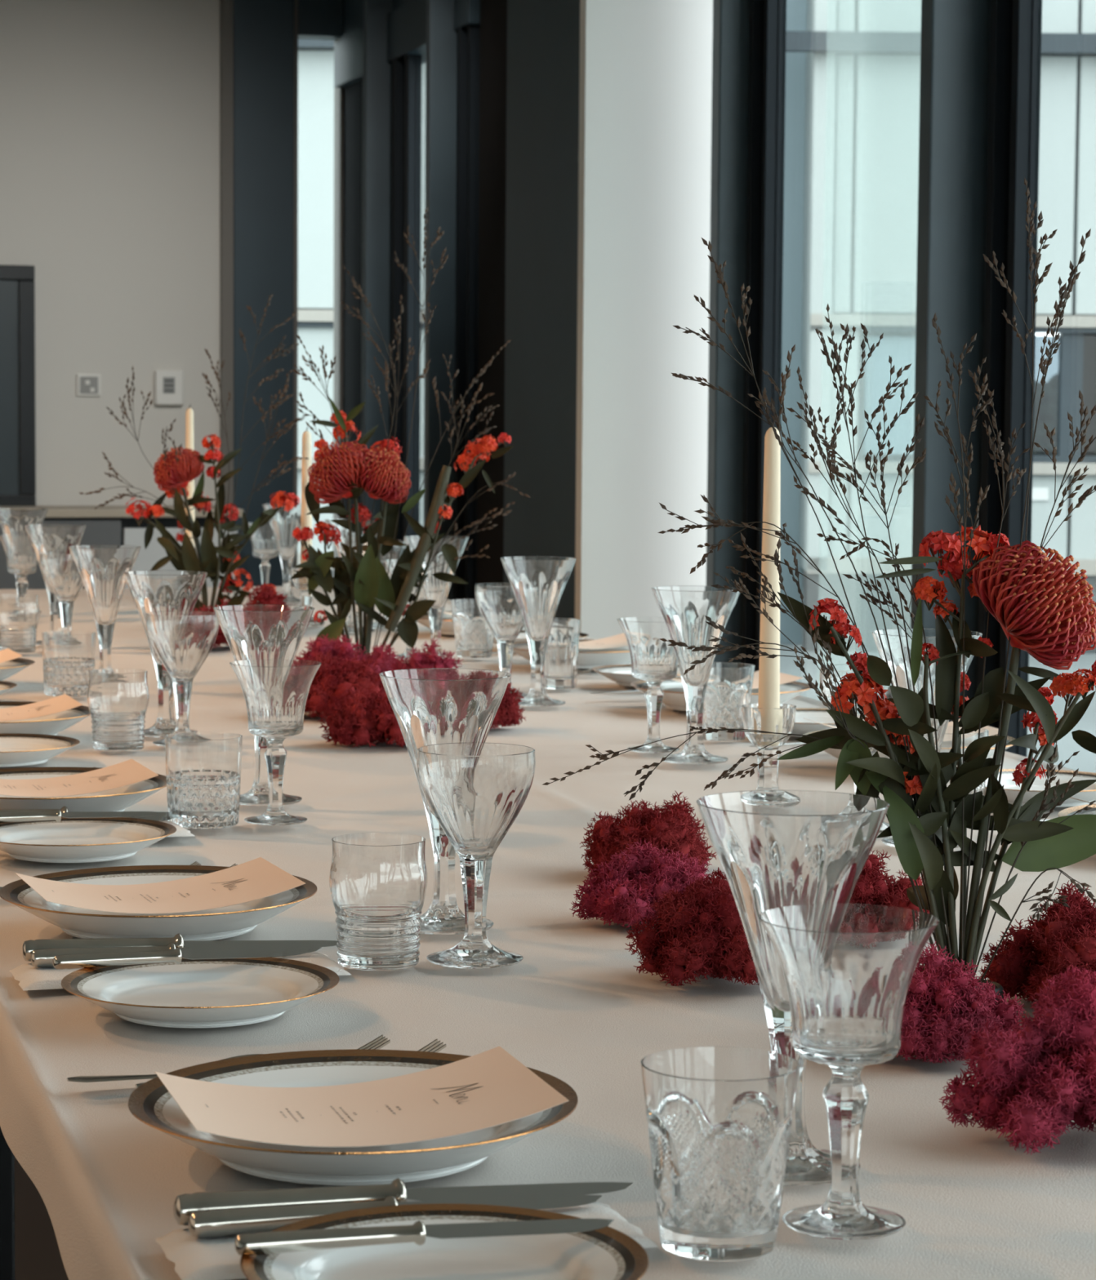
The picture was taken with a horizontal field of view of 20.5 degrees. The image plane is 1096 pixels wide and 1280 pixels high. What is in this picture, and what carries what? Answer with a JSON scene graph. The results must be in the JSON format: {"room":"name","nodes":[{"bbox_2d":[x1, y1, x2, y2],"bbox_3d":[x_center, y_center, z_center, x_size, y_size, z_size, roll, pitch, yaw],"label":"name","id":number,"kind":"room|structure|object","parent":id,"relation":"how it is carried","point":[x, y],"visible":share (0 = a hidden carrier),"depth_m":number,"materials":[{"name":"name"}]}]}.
{"room":"banquet dining room","nodes":[
{"label":"banquet dining room","id":0,"kind":"room"},
{"bbox_2d":[14,1156,69,1279],"bbox_3d":[-1.446,0.920,4.096,5.600,0.120,14.700,-1,5,-16],"label":"floor","id":1,"kind":"structure","parent":0,"point":[37,1256],"depth_m":4.30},
{"bbox_2d":[0,1126,15,1279],"bbox_3d":[-0.168,0.510,3.990,1.377,0.733,6.546,-1,5,-16],"label":"dining table","id":2,"kind":"object","parent":1,"relation":"on","point":[7,1266],"visible":0.02,"depth_m":3.83,"materials":[{"name":"black"}]},
{"bbox_2d":[0,586,1095,1279],"bbox_3d":[-0.164,0.158,3.963,1.442,0.060,6.631,-1,5,-16],"label":"tablecloth","id":3,"kind":"object","parent":2,"relation":"on","point":[576,1010],"visible":0.23,"depth_m":2.17,"materials":[{"name":"fabric"}]},
{"bbox_2d":[0,657,35,680],"bbox_3d":[-0.923,0.051,4.662,0.263,0.032,0.263,0,5,-3],"label":"dinner plate","id":4,"kind":"object","parent":3,"relation":"on","point":[8,668],"visible":0.89,"depth_m":4.66,"materials":[{"name":"white ceramic"}]},
{"bbox_2d":[0,533,37,593],"bbox_3d":[-1.047,-0.126,6.030,0.096,0.166,0.096,3,5,26],"label":"wine glass","id":5,"kind":"object","parent":3,"relation":"on","point":[21,558],"visible":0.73,"depth_m":6.00,"materials":[{"name":"clear glass"}]},
{"bbox_2d":[0,593,39,653],"bbox_3d":[-0.920,-0.029,5.249,0.078,0.098,0.078,-3,6,-37],"label":"tumbler","id":6,"kind":"object","parent":3,"relation":"on","point":[20,613],"visible":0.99,"depth_m":5.22,"materials":[{"name":"clear glass"}]},
{"bbox_2d":[0,507,47,613],"bbox_3d":[-1.079,-0.162,6.196,0.110,0.212,0.110,2,5,15],"label":"goblet","id":7,"kind":"object","parent":3,"relation":"on","point":[12,520],"visible":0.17,"depth_m":6.15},
{"bbox_2d":[0,733,79,767],"bbox_3d":[-0.667,0.135,3.668,0.199,0.023,0.199,4,6,39],"label":"plate","id":8,"kind":"object","parent":3,"relation":"on","point":[16,749],"visible":1,"depth_m":3.71,"materials":[{"name":"white ceramic"}]},
{"bbox_2d":[0,701,90,735],"bbox_3d":[-0.721,0.109,3.943,0.263,0.032,0.263,0,5,-3],"label":"dinner plate","id":9,"kind":"object","parent":3,"relation":"on","point":[51,724],"visible":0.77,"depth_m":3.89,"materials":[{"name":"white ceramic"}]},
{"bbox_2d":[0,693,82,721],"bbox_3d":[-0.717,0.088,3.905,0.210,0.019,0.148,-1,5,-18],"label":"menu card","id":10,"kind":"object","parent":9,"relation":"on","point":[64,702],"visible":1,"depth_m":3.92,"materials":[{"name":"beige paper"}]},
{"bbox_2d":[24,524,86,645],"bbox_3d":[-0.880,-0.099,5.413,0.110,0.212,0.110,-1,5,-21],"label":"goblet","id":11,"kind":"object","parent":3,"relation":"on","point":[43,538],"visible":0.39,"depth_m":5.38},
{"bbox_2d":[40,551,84,631],"bbox_3d":[-0.846,-0.069,5.321,0.093,0.167,0.093,-1,5,-16],"label":"wine glass","id":12,"kind":"object","parent":3,"relation":"on","point":[60,570],"visible":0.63,"depth_m":5.29,"materials":[{"name":"clear glass"}]},
{"bbox_2d":[41,631,96,697],"bbox_3d":[-0.711,0.035,4.492,0.080,0.092,0.080,1,5,3],"label":"tumbler","id":13,"kind":"object","parent":3,"relation":"on","point":[68,656],"visible":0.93,"depth_m":4.46,"materials":[{"name":"clear glass"}]},
{"bbox_2d":[0,766,166,811],"bbox_3d":[-0.532,0.167,3.225,0.263,0.032,0.263,0,5,-3],"label":"dinner plate","id":14,"kind":"object","parent":3,"relation":"on","point":[117,799],"visible":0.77,"depth_m":3.17,"materials":[{"name":"white ceramic"}]},
{"bbox_2d":[0,759,158,796],"bbox_3d":[-0.528,0.146,3.187,0.210,0.019,0.148,-1,5,-19],"label":"menu card","id":15,"kind":"object","parent":14,"relation":"on","point":[130,771],"visible":1,"depth_m":3.19,"materials":[{"name":"beige paper"}]},
{"bbox_2d":[0,817,176,862],"bbox_3d":[-0.460,0.195,2.929,0.199,0.023,0.199,2,5,19],"label":"plate","id":16,"kind":"object","parent":3,"relation":"on","point":[68,840],"visible":0.96,"depth_m":2.96,"materials":[{"name":"white ceramic"}]},
{"bbox_2d":[0,809,158,822],"bbox_3d":[-0.480,0.174,2.994,0.193,0.012,0.013,-1,5,-18],"label":"butter knife","id":17,"kind":"object","parent":16,"relation":"on","point":[5,817],"visible":1,"depth_m":2.99,"materials":[{"name":"silver metal"}]},
{"bbox_2d":[68,545,141,669],"bbox_3d":[-0.680,-0.037,4.651,0.110,0.212,0.110,-1,5,-21],"label":"goblet","id":18,"kind":"object","parent":3,"relation":"on","point":[101,568],"visible":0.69,"depth_m":4.62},
{"bbox_2d":[86,668,149,751],"bbox_3d":[-0.540,0.088,3.804,0.078,0.098,0.078,1,5,5],"label":"tumbler","id":19,"kind":"object","parent":3,"relation":"on","point":[117,699],"visible":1,"depth_m":3.78,"materials":[{"name":"clear glass"}]},
{"bbox_2d":[0,865,317,940],"bbox_3d":[-0.324,0.224,2.526,0.263,0.032,0.263,-2,5,-28],"label":"dinner plate","id":20,"kind":"object","parent":3,"relation":"on","point":[228,922],"visible":0.7,"depth_m":2.48,"materials":[{"name":"white ceramic"}]},
{"bbox_2d":[14,857,305,913],"bbox_3d":[-0.320,0.203,2.487,0.210,0.019,0.148,-1,5,-20],"label":"menu card","id":21,"kind":"object","parent":20,"relation":"on","point":[257,878],"visible":1,"depth_m":2.49,"materials":[{"name":"beige paper"}]},
{"bbox_2d":[123,570,207,737],"bbox_3d":[-0.502,0.018,3.971,0.110,0.212,0.110,2,5,24],"label":"goblet","id":22,"kind":"object","parent":3,"relation":"on","point":[151,591],"visible":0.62,"depth_m":3.94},
{"bbox_2d":[8,951,351,990],"bbox_3d":[-0.282,0.252,2.325,0.253,0.007,0.088,-1,5,-17],"label":"linen napkin","id":23,"kind":"object","parent":3,"relation":"on","point":[30,977],"visible":0.27,"depth_m":2.30,"materials":[{"name":"white"}]},
{"bbox_2d":[31,942,321,967],"bbox_3d":[-0.285,0.241,2.339,0.226,0.016,0.016,-1,5,-16],"label":"table knife","id":24,"kind":"object","parent":23,"relation":"on","point":[39,957],"visible":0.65,"depth_m":2.32,"materials":[{"name":"silver metal"}]},
{"bbox_2d":[22,933,337,961],"bbox_3d":[-0.282,0.238,2.361,0.253,0.019,0.019,-1,5,-15],"label":"table knife","id":25,"kind":"object","parent":23,"relation":"on","point":[28,946],"visible":0.73,"depth_m":2.35,"materials":[{"name":"silver metal"}]},
{"bbox_2d":[145,610,219,746],"bbox_3d":[-0.466,0.049,3.859,0.093,0.167,0.093,4,6,39],"label":"wine glass","id":26,"kind":"object","parent":3,"relation":"on","point":[182,641],"visible":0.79,"depth_m":3.83,"materials":[{"name":"clear glass"}]},
{"bbox_2d":[179,543,201,595],"bbox_3d":[-0.807,-0.159,6.825,0.072,0.112,0.072,4,6,40],"label":"candle holder","id":27,"kind":"object","parent":3,"relation":"on","point":[181,544],"visible":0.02,"depth_m":6.80,"materials":[{"name":"clear glass"}]},
{"bbox_2d":[184,404,195,545],"bbox_3d":[-0.806,-0.352,6.809,0.024,0.355,0.024,-1,5,-16],"label":"taper candle","id":28,"kind":"object","parent":27,"relation":"in","point":[189,413],"visible":0.5,"depth_m":6.79,"materials":[{"name":"beige wax"}]},
{"bbox_2d":[80,294,308,610],"bbox_3d":[-0.681,-0.345,5.819,0.440,0.643,0.183,0,5,-7],"label":"flower arrangement","id":29,"kind":"object","parent":3,"relation":"on","point":[174,471],"visible":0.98,"depth_m":5.80,"materials":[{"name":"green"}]},
{"bbox_2d":[61,956,339,1027],"bbox_3d":[-0.250,0.256,2.180,0.199,0.023,0.199,2,5,19],"label":"plate","id":30,"kind":"object","parent":3,"relation":"on","point":[216,993],"visible":0.99,"depth_m":2.20,"materials":[{"name":"white ceramic"}]},
{"bbox_2d":[53,947,310,968],"bbox_3d":[-0.270,0.234,2.245,0.193,0.012,0.013,-1,5,-18],"label":"butter knife","id":31,"kind":"object","parent":30,"relation":"on","point":[75,961],"visible":1,"depth_m":2.23,"materials":[{"name":"silver metal"}]},
{"bbox_2d":[164,731,242,828],"bbox_3d":[-0.356,0.145,3.133,0.080,0.092,0.080,4,6,41],"label":"tumbler","id":32,"kind":"object","parent":3,"relation":"on","point":[203,768],"visible":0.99,"depth_m":3.10,"materials":[{"name":"clear glass"}]},
{"bbox_2d":[66,1034,390,1082],"bbox_3d":[-0.207,0.273,1.967,0.212,0.017,0.022,-1,5,-20],"label":"fork","id":33,"kind":"object","parent":3,"relation":"on","point":[380,1042],"visible":0.3,"depth_m":1.94,"materials":[{"name":"silver metal"}]},
{"bbox_2d":[248,522,278,596],"bbox_3d":[-0.626,-0.176,6.713,0.096,0.166,0.096,3,5,27],"label":"wine glass","id":34,"kind":"object","parent":3,"relation":"on","point":[264,545],"visible":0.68,"depth_m":6.68,"materials":[{"name":"clear glass"}]},
{"bbox_2d":[213,604,314,805],"bbox_3d":[-0.311,0.071,3.315,0.110,0.212,0.110,0,5,-6],"label":"goblet","id":35,"kind":"object","parent":3,"relation":"on","point":[251,632],"visible":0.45,"depth_m":3.28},
{"bbox_2d":[242,582,290,604],"bbox_3d":[-0.533,-0.064,5.772,0.131,0.092,0.170,0,5,-11],"label":"clump","id":36,"kind":"object","parent":3,"relation":"on","point":[263,597],"visible":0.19,"depth_m":5.76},
{"bbox_2d":[229,658,321,825],"bbox_3d":[-0.284,0.107,3.158,0.096,0.166,0.096,2,5,20],"label":"wine glass","id":37,"kind":"object","parent":3,"relation":"on","point":[275,691],"visible":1,"depth_m":3.13,"materials":[{"name":"clear glass"}]},
{"bbox_2d":[262,503,301,602],"bbox_3d":[-0.569,-0.190,6.598,0.110,0.212,0.110,3,5,34],"label":"goblet","id":38,"kind":"object","parent":3,"relation":"on","point":[282,527],"visible":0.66,"depth_m":6.57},
{"bbox_2d":[290,567,324,626],"bbox_3d":[-0.472,-0.085,5.919,0.072,0.112,0.072,-2,5,-33],"label":"candle holder","id":39,"kind":"object","parent":3,"relation":"on","point":[301,584],"visible":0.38,"depth_m":5.90,"materials":[{"name":"clear glass"}]},
{"bbox_2d":[300,426,311,563],"bbox_3d":[-0.471,-0.258,5.906,0.024,0.315,0.024,-1,5,-16],"label":"taper candle","id":40,"kind":"object","parent":39,"relation":"in","point":[306,520],"visible":0.63,"depth_m":5.89,"materials":[{"name":"beige wax"}]},
{"bbox_2d":[304,648,389,717],"bbox_3d":[-0.300,0.058,4.263,0.194,0.089,0.189,2,5,22],"label":"clump","id":41,"kind":"object","parent":3,"relation":"on","point":[331,683],"visible":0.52,"depth_m":4.21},
{"bbox_2d":[295,633,399,676],"bbox_3d":[-0.308,0.033,4.585,0.173,0.088,0.172,1,5,3],"label":"clump","id":42,"kind":"object","parent":3,"relation":"on","point":[339,648],"visible":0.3,"depth_m":4.57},
{"bbox_2d":[324,518,377,632],"bbox_3d":[-0.370,-0.122,5.763,0.110,0.212,0.110,0,5,-6],"label":"goblet","id":43,"kind":"object","parent":3,"relation":"on","point":[344,534],"visible":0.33,"depth_m":5.73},
{"bbox_2d":[128,1048,577,1185],"bbox_3d":[-0.114,0.284,1.778,0.263,0.032,0.263,-2,5,-28],"label":"dinner plate","id":44,"kind":"object","parent":3,"relation":"on","point":[151,1103],"visible":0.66,"depth_m":1.75,"materials":[{"name":"white ceramic"}]},
{"bbox_2d":[155,1045,568,1146],"bbox_3d":[-0.110,0.264,1.740,0.210,0.019,0.148,-1,5,-16],"label":"menu card","id":45,"kind":"object","parent":44,"relation":"on","point":[491,1087],"visible":1,"depth_m":1.74,"materials":[{"name":"beige paper"}]},
{"bbox_2d":[316,685,405,747],"bbox_3d":[-0.209,0.096,3.904,0.176,0.070,0.157,1,5,12],"label":"clump","id":46,"kind":"object","parent":3,"relation":"on","point":[368,721],"visible":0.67,"depth_m":3.87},
{"bbox_2d":[328,832,426,970],"bbox_3d":[-0.133,0.204,2.366,0.077,0.098,0.078,1,5,12],"label":"tumbler","id":47,"kind":"object","parent":3,"relation":"on","point":[378,881],"visible":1,"depth_m":2.34,"materials":[{"name":"clear glass"}]},
{"bbox_2d":[155,1201,657,1279],"bbox_3d":[-0.073,0.312,1.584,0.253,0.007,0.088,-1,5,-17],"label":"linen napkin","id":48,"kind":"object","parent":3,"relation":"on","point":[194,1258],"visible":0.3,"depth_m":1.56,"materials":[{"name":"white"}]},
{"bbox_2d":[188,1194,601,1237],"bbox_3d":[-0.078,0.301,1.601,0.226,0.016,0.016,-1,5,-18],"label":"table knife","id":49,"kind":"object","parent":48,"relation":"on","point":[225,1221],"visible":0.66,"depth_m":1.58,"materials":[{"name":"silver metal"}]},
{"bbox_2d":[173,1177,632,1226],"bbox_3d":[-0.074,0.298,1.624,0.253,0.019,0.019,-1,5,-16],"label":"table knife","id":50,"kind":"object","parent":48,"relation":"on","point":[184,1204],"visible":0.82,"depth_m":1.61,"materials":[{"name":"silver metal"}]},
{"bbox_2d":[288,206,530,663],"bbox_3d":[-0.216,-0.306,4.736,0.391,0.743,0.171,1,5,6],"label":"flower arrangement","id":51,"kind":"object","parent":3,"relation":"on","point":[346,470],"visible":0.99,"depth_m":4.73,"materials":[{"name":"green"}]},
{"bbox_2d":[387,637,462,670],"bbox_3d":[-0.178,0.042,4.456,0.134,0.092,0.144,3,5,26],"label":"clump","id":52,"kind":"object","parent":3,"relation":"on","point":[420,660],"visible":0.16,"depth_m":4.44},
{"bbox_2d":[404,535,468,663],"bbox_3d":[-0.188,-0.067,5.079,0.110,0.212,0.110,-2,5,-33],"label":"goblet","id":53,"kind":"object","parent":3,"relation":"on","point":[434,588],"visible":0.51,"depth_m":5.06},
{"bbox_2d":[240,1203,648,1279],"bbox_3d":[-0.050,0.313,1.478,0.199,0.023,0.199,4,6,39],"label":"plate","id":54,"kind":"object","parent":3,"relation":"on","point":[606,1253],"visible":0.87,"depth_m":1.52,"materials":[{"name":"white ceramic"}]},
{"bbox_2d":[234,1217,613,1255],"bbox_3d":[-0.059,0.294,1.503,0.193,0.012,0.013,-1,5,-15],"label":"butter knife","id":55,"kind":"object","parent":54,"relation":"on","point":[287,1241],"visible":1,"depth_m":1.50,"materials":[{"name":"silver metal"}]},
{"bbox_2d":[378,668,511,934],"bbox_3d":[-0.086,0.134,2.532,0.110,0.212,0.110,0,5,-11],"label":"goblet","id":56,"kind":"object","parent":3,"relation":"on","point":[429,706],"visible":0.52,"depth_m":2.50,"materials":[{"name":"glass"}]},
{"bbox_2d":[417,610,524,635],"bbox_3d":[-0.138,-0.031,5.773,0.263,0.032,0.263,2,5,17],"label":"dinner plate","id":57,"kind":"object","parent":3,"relation":"on","point":[446,628],"visible":0.12,"depth_m":5.70,"materials":[{"name":"white ceramic"}]},
{"bbox_2d":[450,599,493,657],"bbox_3d":[-0.127,-0.020,5.214,0.083,0.097,0.083,-4,6,-44],"label":"crystal tumbler","id":58,"kind":"object","parent":3,"relation":"on","point":[473,638],"visible":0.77,"depth_m":5.19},
{"bbox_2d":[416,742,535,968],"bbox_3d":[-0.057,0.169,2.381,0.093,0.167,0.093,-2,5,-31],"label":"wine glass","id":59,"kind":"object","parent":3,"relation":"on","point":[475,792],"visible":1,"depth_m":2.36,"materials":[{"name":"clear glass"}]},
{"bbox_2d":[474,582,527,697],"bbox_3d":[-0.063,0.001,4.517,0.093,0.167,0.093,0,5,-7],"label":"wine glass","id":60,"kind":"object","parent":3,"relation":"on","point":[496,602],"visible":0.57,"depth_m":4.49,"materials":[{"name":"clear glass"}]},
{"bbox_2d":[488,683,525,730],"bbox_3d":[-0.088,0.080,4.093,0.117,0.074,0.124,1,5,1],"label":"clump","id":61,"kind":"object","parent":3,"relation":"on","point":[507,713],"visible":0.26,"depth_m":4.08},
{"bbox_2d":[500,555,576,706],"bbox_3d":[-0.015,-0.013,4.408,0.110,0.212,0.110,2,5,23],"label":"goblet","id":62,"kind":"object","parent":3,"relation":"on","point":[538,584],"visible":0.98,"depth_m":4.38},
{"bbox_2d":[543,617,579,688],"bbox_3d":[0.018,0.021,4.664,0.063,0.105,0.063,1,5,13],"label":"tumbler","id":63,"kind":"object","parent":3,"relation":"on","point":[560,668],"visible":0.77,"depth_m":4.64,"materials":[{"name":"clear glass"}]},
{"bbox_2d":[512,639,631,668],"bbox_3d":[0.057,0.025,5.082,0.263,0.032,0.263,2,5,17],"label":"dinner plate","id":64,"kind":"object","parent":3,"relation":"on","point":[587,658],"visible":0.41,"depth_m":5.00,"materials":[{"name":"white ceramic"}]},
{"bbox_2d":[518,632,627,648],"bbox_3d":[0.051,0.000,5.099,0.210,0.019,0.148,-1,5,-17],"label":"menu card","id":65,"kind":"object","parent":64,"relation":"on","point":[619,640],"visible":0.65,"depth_m":5.12,"materials":[{"name":"beige paper"}]},
{"bbox_2d":[591,663,680,686],"bbox_3d":[0.168,0.057,4.741,0.199,0.023,0.199,2,5,19],"label":"plate","id":66,"kind":"object","parent":3,"relation":"on","point":[621,674],"visible":0.34,"depth_m":4.73,"materials":[{"name":"white ceramic"}]},
{"bbox_2d":[568,838,711,928],"bbox_3d":[0.085,0.204,2.582,0.130,0.066,0.117,1,5,9],"label":"clump","id":67,"kind":"object","parent":3,"relation":"on","point":[624,892],"visible":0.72,"depth_m":2.56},
{"bbox_2d":[579,790,715,877],"bbox_3d":[0.096,0.179,2.844,0.129,0.076,0.130,0,5,-2],"label":"clump","id":68,"kind":"object","parent":3,"relation":"on","point":[673,828],"visible":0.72,"depth_m":2.81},
{"bbox_2d":[617,617,679,753],"bbox_3d":[0.135,0.057,3.830,0.096,0.166,0.096,3,5,31],"label":"wine glass","id":69,"kind":"object","parent":3,"relation":"on","point":[654,662],"visible":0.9,"depth_m":3.81,"materials":[{"name":"clear glass"}]},
{"bbox_2d":[623,866,759,986],"bbox_3d":[0.123,0.217,2.336,0.122,0.080,0.147,0,5,-11],"label":"clump","id":70,"kind":"object","parent":3,"relation":"on","point":[703,931],"visible":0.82,"depth_m":2.30,"materials":[{"name":"plant"}]},
{"bbox_2d":[651,585,739,764],"bbox_3d":[0.181,0.043,3.722,0.110,0.212,0.110,2,5,23],"label":"goblet","id":71,"kind":"object","parent":3,"relation":"on","point":[683,610],"visible":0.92,"depth_m":3.70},
{"bbox_2d":[640,1046,799,1262],"bbox_3d":[0.089,0.269,1.579,0.083,0.097,0.083,5,6,45],"label":"crystal tumbler","id":72,"kind":"object","parent":3,"relation":"on","point":[719,1120],"visible":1,"depth_m":1.55,"materials":[{"name":"glass"}]},
{"bbox_2d":[630,677,810,711],"bbox_3d":[0.251,0.081,4.391,0.263,0.032,0.263,4,6,42],"label":"dinner plate","id":73,"kind":"object","parent":3,"relation":"on","point":[673,698],"visible":0.27,"depth_m":4.36,"materials":[{"name":"white ceramic"}]},
{"bbox_2d":[702,662,754,741],"bbox_3d":[0.229,0.081,3.968,0.083,0.097,0.083,1,5,8],"label":"crystal tumbler","id":74,"kind":"object","parent":3,"relation":"on","point":[729,685],"visible":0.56,"depth_m":3.94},
{"bbox_2d":[741,702,795,790],"bbox_3d":[0.239,0.127,3.292,0.072,0.112,0.072,-1,5,-16],"label":"candle holder","id":75,"kind":"object","parent":3,"relation":"on","point":[781,720],"visible":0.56,"depth_m":3.27,"materials":[{"name":"clear glass"}]},
{"bbox_2d":[757,420,780,708],"bbox_3d":[0.241,-0.063,3.277,0.024,0.350,0.024,-1,5,-16],"label":"taper candle","id":76,"kind":"object","parent":75,"relation":"in","point":[768,668],"visible":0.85,"depth_m":3.27,"materials":[{"name":"beige wax"}]},
{"bbox_2d":[696,790,888,1185],"bbox_3d":[0.139,0.199,1.738,0.110,0.212,0.110,-4,6,-44],"label":"goblet","id":77,"kind":"object","parent":3,"relation":"on","point":[774,849],"visible":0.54,"depth_m":1.71,"materials":[{"name":"glass"}]},
{"bbox_2d":[790,707,835,737],"bbox_3d":[0.360,0.113,4.059,0.199,0.023,0.199,4,6,39],"label":"plate","id":78,"kind":"object","parent":3,"relation":"on","point":[802,726],"visible":0.19,"depth_m":4.12,"materials":[{"name":"white ceramic"}]},
{"bbox_2d":[542,178,1095,1003],"bbox_3d":[0.221,-0.038,2.222,0.445,0.609,0.181,0,5,-3],"label":"flower arrangement","id":79,"kind":"object","parent":3,"relation":"on","point":[1038,605],"visible":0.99,"depth_m":2.21,"materials":[{"name":"multicoloured"}]},
{"bbox_2d":[758,902,938,1239],"bbox_3d":[0.160,0.231,1.621,0.096,0.166,0.096,-2,5,-27],"label":"wine glass","id":80,"kind":"object","parent":3,"relation":"on","point":[848,969],"visible":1,"depth_m":1.60,"materials":[{"name":"clear glass"}]},
{"bbox_2d":[818,664,892,832],"bbox_3d":[0.327,0.112,3.139,0.093,0.167,0.093,-2,5,-28],"label":"wine glass","id":81,"kind":"object","parent":3,"relation":"on","point":[842,669],"visible":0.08,"depth_m":3.11,"materials":[{"name":"clear glass"}]},
{"bbox_2d":[848,849,928,913],"bbox_3d":[0.261,0.209,2.517,0.140,0.070,0.125,-1,5,-16],"label":"clump","id":82,"kind":"object","parent":3,"relation":"on","point":[870,887],"visible":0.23,"depth_m":2.49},
{"bbox_2d":[871,628,982,848],"bbox_3d":[0.378,0.099,3.032,0.110,0.212,0.110,-3,6,-38],"label":"goblet","id":83,"kind":"object","parent":3,"relation":"on","point":[930,633],"visible":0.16,"depth_m":3.00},
{"bbox_2d":[896,941,1024,1063],"bbox_3d":[0.267,0.243,2.068,0.125,0.072,0.105,-2,5,-31],"label":"clump","id":84,"kind":"object","parent":3,"relation":"on","point":[941,1008],"visible":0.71,"depth_m":2.04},
{"bbox_2d":[939,725,988,809],"bbox_3d":[0.432,0.142,3.248,0.080,0.092,0.080,2,5,19],"label":"tumbler","id":85,"kind":"object","parent":3,"relation":"on","point":[946,744],"visible":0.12,"depth_m":3.21,"materials":[{"name":"clear glass"}]},
{"bbox_2d":[938,964,1095,1154],"bbox_3d":[0.317,0.247,1.831,0.134,0.103,0.156,4,6,40],"label":"clump","id":86,"kind":"object","parent":3,"relation":"on","point":[1039,1077],"visible":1,"depth_m":1.81,"materials":[{"name":"plant"}]},
{"bbox_2d":[977,880,1095,1005],"bbox_3d":[0.402,0.225,2.247,0.159,0.083,0.168,2,5,24],"label":"clump","id":87,"kind":"object","parent":3,"relation":"on","point":[1065,937],"visible":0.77,"depth_m":2.23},
{"bbox_2d":[984,768,1095,807],"bbox_3d":[0.550,0.167,3.383,0.199,0.023,0.199,2,5,19],"label":"plate","id":88,"kind":"object","parent":3,"relation":"on","point":[1011,790],"visible":0.37,"depth_m":3.43,"materials":[{"name":"white ceramic"}]},
{"bbox_2d":[0,505,244,589],"bbox_3d":[-1.971,-0.096,11.181,1.640,0.785,0.420,-1,5,-16],"label":"sideboard","id":89,"kind":"object","parent":1,"relation":"on","point":[107,525],"visible":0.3,"depth_m":11.08,"materials":[{"name":"beige"}]},
{"bbox_2d":[0,0,220,505],"bbox_3d":[-3.612,-1.150,10.925,4.970,2.900,0.100,-1,5,-16],"label":"wall","id":90,"kind":"structure","parent":0,"point":[109,109],"depth_m":11.40,"materials":[{"name":"white paint"}]},
{"bbox_2d":[0,265,35,506],"bbox_3d":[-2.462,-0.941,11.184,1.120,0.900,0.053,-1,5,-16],"label":"door","id":91,"kind":"structure","parent":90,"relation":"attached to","point":[17,287],"depth_m":11.30,"materials":[{"name":"black"}]},
{"bbox_2d":[76,373,101,396],"bbox_3d":[-1.730,-0.960,11.407,0.090,0.084,0.019,-1,5,-16],"label":"wall switch","id":92,"kind":"object","parent":90,"relation":"attached to","point":[87,384],"visible":1,"depth_m":11.40,"materials":[{"name":"white"}]},
{"bbox_2d":[154,370,182,405],"bbox_3d":[-1.437,-0.957,11.483,0.106,0.132,0.033,-1,5,-16],"label":"thermostat","id":93,"kind":"object","parent":90,"relation":"attached to","point":[168,384],"visible":1,"depth_m":11.47,"materials":[{"name":"white"}]},
{"bbox_2d":[219,0,233,506],"bbox_3d":[-1.222,-1.178,11.523,0.045,2.900,0.040,-1,5,-16],"label":"trim","id":94,"kind":"structure","parent":90,"relation":"attached to","point":[226,6],"depth_m":11.48,"materials":[{"name":"grey"}]},
{"bbox_2d":[233,0,343,586],"bbox_3d":[-0.996,-1.185,11.633,0.450,2.900,0.150,-1,5,-16],"label":"window frame","id":95,"kind":"structure","parent":90,"relation":"in","point":[267,33],"depth_m":11.52,"materials":[{"name":"metal"}]},
{"bbox_2d":[333,0,712,639],"bbox_3d":[1.036,-0.625,4.721,0.440,2.900,14.600,-1,5,-16],"label":"wall","id":96,"kind":"structure","parent":0,"point":[595,115],"depth_m":7.38,"materials":[{"name":"white paint"}]},
{"bbox_2d":[360,0,424,540],"bbox_3d":[-0.467,-1.080,10.357,0.138,2.900,0.980,-1,5,-16],"label":"window","id":97,"kind":"structure","parent":96,"relation":"in","point":[391,174],"depth_m":10.68,"materials":[{"name":"black metal"}]},
{"bbox_2d":[423,0,479,599],"bbox_3d":[-0.299,-1.032,9.757,0.140,2.900,0.270,-1,5,-16],"label":"window","id":98,"kind":"structure","parent":96,"relation":"in","point":[451,56],"depth_m":9.77,"materials":[{"name":"black metal"}]},
{"bbox_2d":[705,0,786,671],"bbox_3d":[0.627,-0.769,6.512,0.132,2.900,1.360,-1,5,-16],"label":"window frame","id":99,"kind":"structure","parent":96,"relation":"in","point":[748,37],"depth_m":7.07,"materials":[{"name":"black metal"}]},
{"bbox_2d":[910,0,1041,756],"bbox_3d":[0.963,-0.665,5.230,0.162,2.900,1.302,-1,5,-16],"label":"window frame","id":100,"kind":"structure","parent":96,"relation":"in","point":[980,60],"depth_m":5.77,"materials":[{"name":"black metal"}]},
{"label":"outside","id":101,"kind":"structure","parent":0,"visible":0},
{"bbox_2d":[297,454,1095,773],"bbox_3d":[-8.112,-0.797,28.912,120.000,0.300,180.000,-1,5,-16],"label":"ground","id":102,"kind":"structure","parent":101,"point":[1084,760],"depth_m":14.73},
{"bbox_2d":[297,0,1095,653],"bbox_3d":[3.783,-3.275,16.985,16.490,6.700,0.781,0,5,0],"label":"window","id":103,"kind":"structure","parent":102,"relation":"on","point":[850,220],"depth_m":16.90,"materials":[{"name":"grey"}]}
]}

